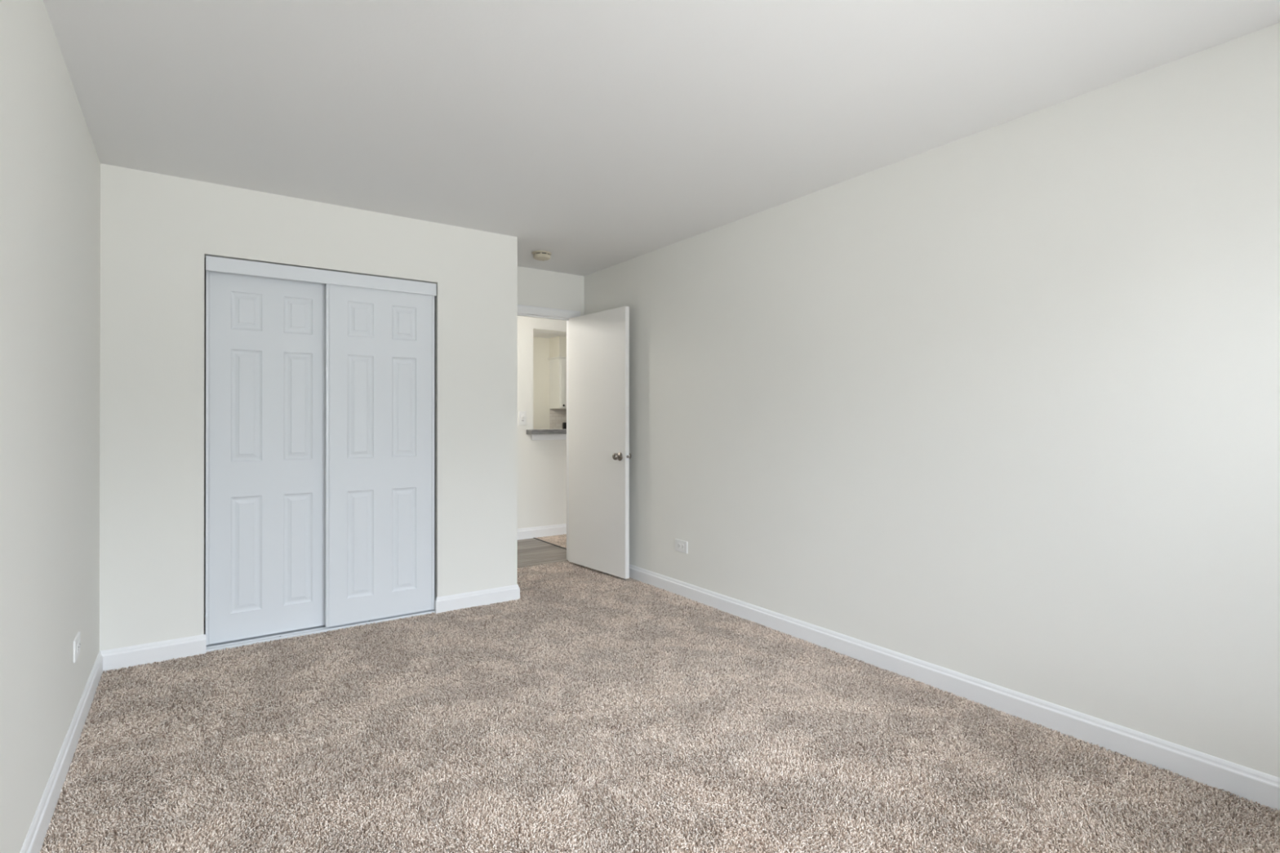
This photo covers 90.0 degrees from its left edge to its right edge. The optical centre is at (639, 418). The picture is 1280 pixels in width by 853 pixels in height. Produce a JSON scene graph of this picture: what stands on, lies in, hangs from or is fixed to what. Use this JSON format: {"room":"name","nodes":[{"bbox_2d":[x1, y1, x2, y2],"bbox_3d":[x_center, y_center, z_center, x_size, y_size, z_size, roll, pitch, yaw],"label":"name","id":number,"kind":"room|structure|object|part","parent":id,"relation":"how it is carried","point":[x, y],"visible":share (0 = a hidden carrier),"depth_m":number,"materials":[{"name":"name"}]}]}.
{"room":"empty bedroom","nodes":[
{"label":"empty bedroom","id":0,"kind":"room"},
{"bbox_2d":[0,0,100,852],"bbox_3d":[-1.431,0.045,1.312,0.120,2.552,5.753,0,0,-35],"label":"wall","id":1,"kind":"structure","parent":0,"point":[50,164],"depth_m":1.90,"materials":[{"name":"white paint"}]},
{"bbox_2d":[19,651,102,852],"bbox_3d":[-1.192,1.167,1.085,0.014,0.106,4.870,0,0,-35],"label":"baseboard","id":2,"kind":"structure","parent":1,"relation":"attached to","point":[33,842],"depth_m":2.10,"materials":[{"name":"white paint"}]},
{"bbox_2d":[73,631,80,662],"bbox_3d":[-2.148,0.874,2.443,0.009,0.083,0.132,0,0,-35],"label":"electrical outlet","id":3,"kind":"object","parent":1,"relation":"attached to","point":[77,642],"visible":1,"depth_m":2.42,"materials":[{"name":"white plastic"}]},
{"bbox_2d":[99,163,517,650],"bbox_3d":[-1.746,0.101,3.744,2.161,2.652,0.115,0,0,-35],"label":"wall","id":4,"kind":"structure","parent":0,"point":[157,231],"depth_m":3.31,"materials":[{"name":"white paint"}]},
{"bbox_2d":[99,634,205,672],"bbox_3d":[-2.419,1.172,3.190,0.424,0.106,0.014,0,0,-35],"label":"baseboard","id":5,"kind":"structure","parent":4,"relation":"attached to","point":[157,651],"depth_m":3.18,"materials":[{"name":"white paint"}]},
{"bbox_2d":[204,257,205,615],"bbox_3d":[-2.191,-0.004,4.291,2.061,2.440,0.004,0,0,-35],"label":"lining","id":6,"kind":"object","parent":4,"relation":"in","point":[204,258],"depth_m":3.94,"materials":[{"name":"grey paint"}]},
{"bbox_2d":[205,255,436,295],"bbox_3d":[-1.797,-0.807,3.713,1.197,0.078,0.106,0,0,-35],"label":"door track","id":7,"kind":"object","parent":4,"relation":"attached to","point":[215,264],"visible":0.95,"depth_m":3.62,"materials":[{"name":"white metal"}]},
{"bbox_2d":[205,270,325,644],"bbox_3d":[-2.049,0.189,3.568,0.618,2.019,0.036,0,0,-35],"label":"door","id":8,"kind":"structure","parent":7,"relation":"hanging from","point":[265,336],"depth_m":3.53,"materials":[{"name":"white paint"}]},
{"bbox_3d":[-2.144,0.739,3.485,0.145,0.625,0.007,0,0,-35],"label":"raised panel","id":9,"kind":"part","parent":8,"relation":"part of","materials":[{"name":"white paint"}]},
{"bbox_3d":[-2.144,-0.582,3.488,0.145,0.204,0.007,0,0,-35],"label":"raised panel","id":10,"kind":"part","parent":8,"relation":"part of","materials":[{"name":"white paint"}]},
{"bbox_3d":[-2.144,-0.069,3.487,0.145,0.606,0.007,0,0,-35],"label":"raised panel","id":11,"kind":"part","parent":8,"relation":"part of","materials":[{"name":"white paint"}]},
{"bbox_3d":[-2.049,1.192,3.566,0.585,0.009,0.036,0,0,-35],"label":"rail","id":12,"kind":"part","parent":8,"relation":"part of","materials":[{"name":"white wood"}]},
{"bbox_3d":[-1.939,0.739,3.629,0.145,0.625,0.007,0,0,-35],"label":"raised panel","id":13,"kind":"part","parent":8,"relation":"part of","materials":[{"name":"white paint"}]},
{"bbox_3d":[-1.939,-0.581,3.632,0.145,0.204,0.007,0,0,-35],"label":"raised panel","id":14,"kind":"part","parent":8,"relation":"part of","materials":[{"name":"white paint"}]},
{"bbox_3d":[-1.939,-0.068,3.631,0.145,0.606,0.007,0,0,-35],"label":"raised panel","id":15,"kind":"part","parent":8,"relation":"part of","materials":[{"name":"white paint"}]},
{"bbox_2d":[324,284,434,627],"bbox_3d":[-1.554,0.190,3.855,0.618,2.019,0.036,0,0,-35],"label":"door","id":16,"kind":"structure","parent":7,"relation":"hanging from","point":[380,344],"depth_m":3.83,"materials":[{"name":"white paint"}]},
{"bbox_3d":[-1.649,-0.068,3.774,0.145,0.606,0.007,0,0,-35],"label":"raised panel","id":17,"kind":"part","parent":16,"relation":"part of","materials":[{"name":"white paint"}]},
{"bbox_3d":[-1.649,0.740,3.772,0.145,0.625,0.007,0,0,-35],"label":"raised panel","id":18,"kind":"part","parent":16,"relation":"part of","materials":[{"name":"white paint"}]},
{"bbox_3d":[-1.649,-0.581,3.775,0.145,0.204,0.007,0,0,-35],"label":"raised panel","id":19,"kind":"part","parent":16,"relation":"part of","materials":[{"name":"white paint"}]},
{"bbox_3d":[-1.554,1.193,3.853,0.585,0.009,0.036,0,0,-35],"label":"rail","id":20,"kind":"part","parent":16,"relation":"part of","materials":[{"name":"white wood"}]},
{"bbox_3d":[-1.444,-0.581,3.919,0.145,0.204,0.007,0,0,-35],"label":"raised panel","id":21,"kind":"part","parent":16,"relation":"part of","materials":[{"name":"white paint"}]},
{"bbox_3d":[-1.444,-0.068,3.917,0.145,0.606,0.007,0,0,-35],"label":"raised panel","id":22,"kind":"part","parent":16,"relation":"part of","materials":[{"name":"white paint"}]},
{"bbox_3d":[-1.444,0.740,3.915,0.145,0.625,0.007,0,0,-35],"label":"raised panel","id":23,"kind":"part","parent":16,"relation":"part of","materials":[{"name":"white paint"}]},
{"bbox_2d":[435,584,519,613],"bbox_3d":[-1.259,1.175,4.462,0.565,0.106,0.762,0,0,-35],"label":"baseboard","id":24,"kind":"structure","parent":4,"relation":"attached to","point":[486,597],"depth_m":4.14,"materials":[{"name":"white paint"}]},
{"bbox_2d":[204,266,584,617],"bbox_3d":[-1.841,0.103,4.612,3.242,2.652,0.120,0,0,-35],"label":"wall","id":25,"kind":"structure","parent":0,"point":[535,287],"depth_m":5.31,"materials":[{"name":"white paint"}]},
{"bbox_2d":[533,337,549,429],"bbox_3d":[-1.446,0.066,9.714,4.400,2.552,0.120,0,0,-35],"label":"wall","id":26,"kind":"structure","parent":0,"point":[540,345],"depth_m":9.61,"materials":[{"name":"white paint"}]},
{"bbox_2d":[547,356,566,408],"bbox_3d":[-0.965,-0.524,9.756,0.790,0.763,0.365,0,0,-35],"label":"upper cabinet","id":27,"kind":"object","parent":26,"relation":"attached to","point":[557,365],"visible":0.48,"depth_m":9.49,"materials":[{"name":"white wood"}]},
{"bbox_3d":[-0.970,-0.896,9.765,0.790,0.018,0.347,0,0,-35],"label":"crown","id":28,"kind":"part","parent":27,"relation":"part of","materials":[{"name":"white wood"}]},
{"bbox_3d":[-0.880,-0.515,9.662,0.760,0.745,0.016,0,0,-35],"label":"frame","id":29,"kind":"part","parent":27,"relation":"part of","materials":[{"name":"white wood"}]},
{"bbox_3d":[-1.020,-0.507,9.541,0.356,0.704,0.020,0,0,-35],"label":"cabinet door","id":30,"kind":"part","parent":27,"relation":"part of","materials":[{"name":"white wood"}]},
{"bbox_2d":[549,408,566,429],"bbox_3d":[-0.487,0.095,10.308,2.148,0.472,0.008,0,0,-35],"label":"wall tiles","id":31,"kind":"structure","parent":26,"relation":"attached to","point":[557,416],"depth_m":9.76,"materials":[{"name":"beige tile"}]},
{"bbox_2d":[517,315,566,528],"bbox_3d":[-0.607,0.059,6.954,6.200,2.552,0.120,0,0,-35],"label":"wall","id":32,"kind":"structure","parent":0,"point":[541,464],"depth_m":6.54,"materials":[{"name":"white paint"}]},
{"bbox_2d":[518,411,526,425],"bbox_3d":[-1.183,0.001,6.462,0.080,0.138,0.023,0,0,-35],"label":"light switch","id":33,"kind":"object","parent":32,"relation":"attached to","point":[522,415],"visible":1,"depth_m":6.46,"materials":[{"name":"white plastic"}]},
{"bbox_2d":[517,524,566,540],"bbox_3d":[-0.569,1.170,6.897,6.200,0.110,0.014,0,0,-35],"label":"baseboard","id":34,"kind":"structure","parent":32,"relation":"attached to","point":[561,529],"depth_m":6.58,"materials":[{"name":"white paint"}]},
{"bbox_2d":[526,429,566,439],"bbox_3d":[-0.358,0.172,7.109,2.013,0.108,0.312,0,0,-35],"label":"countertop","id":35,"kind":"structure","parent":32,"relation":"attached to","point":[536,434],"depth_m":6.57,"materials":[{"name":"grey stone"}]},
{"bbox_2d":[549,336,566,358],"bbox_3d":[-0.402,-1.057,10.190,2.148,0.305,0.305,0,0,-35],"label":"wall","id":36,"kind":"structure","parent":0,"point":[557,345],"depth_m":9.51,"materials":[{"name":"white paint"}]},
{"bbox_2d":[43,0,1279,337],"bbox_3d":[-0.318,-1.273,4.582,8.697,0.100,9.820,0,0,-35],"label":"ceiling","id":37,"kind":"structure","parent":0,"point":[596,135],"depth_m":2.38,"materials":[{"name":"white paint"}]},
{"bbox_2d":[532,250,551,261],"bbox_3d":[-0.727,-1.197,4.735,0.142,0.050,0.142,0,0,-35],"label":"smoke detector","id":38,"kind":"object","parent":37,"relation":"attached to","point":[542,255],"visible":1,"depth_m":4.69,"materials":[{"name":"beige plastic"}]},
{"bbox_2d":[43,534,1279,852],"bbox_3d":[1.069,1.272,3.802,7.077,0.111,6.960,0,0,-35],"label":"floor","id":39,"kind":"structure","parent":0,"point":[281,833],"depth_m":2.16,"materials":[{"name":"beige carpet"}]},
{"bbox_2d":[205,609,435,653],"bbox_3d":[-1.797,1.215,3.708,1.197,0.019,0.102,0,0,-35],"label":"floor track","id":40,"kind":"object","parent":39,"relation":"on","point":[317,629],"visible":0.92,"depth_m":3.59,"materials":[{"name":"white metal"}]},
{"bbox_2d":[533,537,566,549],"bbox_3d":[-0.773,1.221,6.089,0.014,0.007,1.073,0,0,-35],"label":"threshold","id":41,"kind":"object","parent":39,"relation":"on","point":[534,538],"visible":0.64,"depth_m":6.23,"materials":[{"name":"black metal"}]},
{"bbox_2d":[537,533,566,548],"bbox_3d":[-0.146,1.225,6.539,1.542,0.018,1.079,0,0,-35],"label":"carpet","id":42,"kind":"object","parent":39,"relation":"on","point":[540,538],"visible":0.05,"depth_m":6.38,"materials":[{"name":"beige carpet"}]},
{"bbox_2d":[39,560,1279,852],"bbox_3d":[-0.160,1.214,2.317,3.134,0.019,5.705,0,0,-35],"label":"carpet","id":43,"kind":"object","parent":39,"relation":"on","point":[552,577],"visible":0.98,"depth_m":2.34,"materials":[{"name":"beige carpet"}]},
{"bbox_2d":[583,22,1279,777],"bbox_3d":[1.187,0.050,3.225,0.120,2.552,5.873,0,0,-35],"label":"wall","id":44,"kind":"structure","parent":0,"point":[999,405],"depth_m":2.59,"materials":[{"name":"white paint"}]},
{"bbox_2d":[517,304,580,560],"bbox_3d":[-0.920,0.160,5.249,0.918,2.142,0.136,0,0,-35],"label":"door frame","id":45,"kind":"structure","parent":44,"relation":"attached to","point":[522,310],"depth_m":5.44,"materials":[{"name":"white paint"}]},
{"bbox_3d":[-0.886,-0.881,5.203,0.918,0.060,0.016,0,0,-35],"label":"casing","id":46,"kind":"part","parent":45,"relation":"part of","materials":[{"name":"white paint"}]},
{"bbox_2d":[568,306,631,578],"bbox_3d":[-0.339,0.182,5.081,0.158,2.038,0.790,0,0,-40],"label":"door","id":47,"kind":"structure","parent":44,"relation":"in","point":[599,455],"depth_m":5.03,"materials":[{"name":"white paint"}]},
{"bbox_3d":[-0.179,0.288,4.802,0.049,0.052,0.052,0,0,-40],"label":"knob","id":48,"kind":"part","parent":47,"relation":"part of","materials":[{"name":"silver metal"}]},
{"bbox_2d":[675,538,687,553],"bbox_3d":[0.282,0.881,4.399,0.009,0.083,0.132,0,0,-35],"label":"electrical outlet","id":49,"kind":"object","parent":44,"relation":"attached to","point":[681,546],"visible":1,"depth_m":4.39,"materials":[{"name":"white plastic"}]},
{"bbox_2d":[629,564,1279,810],"bbox_3d":[1.137,1.172,3.177,0.014,0.106,5.618,0,0,-35],"label":"baseboard","id":50,"kind":"structure","parent":44,"relation":"attached to","point":[1264,788],"depth_m":2.59,"materials":[{"name":"white paint"}]},
{"bbox_3d":[-0.624,1.284,8.541,4.400,0.110,2.740,0,0,-35],"label":"floor","id":51,"kind":"structure","parent":0,"visible":0},
{"bbox_2d":[562,422,566,429],"bbox_3d":[-0.682,0.648,9.732,0.760,1.167,0.675,0,0,-35],"label":"range","id":52,"kind":"object","parent":51,"relation":"on","point":[564,424],"visible":0.06,"depth_m":9.76,"materials":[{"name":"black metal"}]}
]}

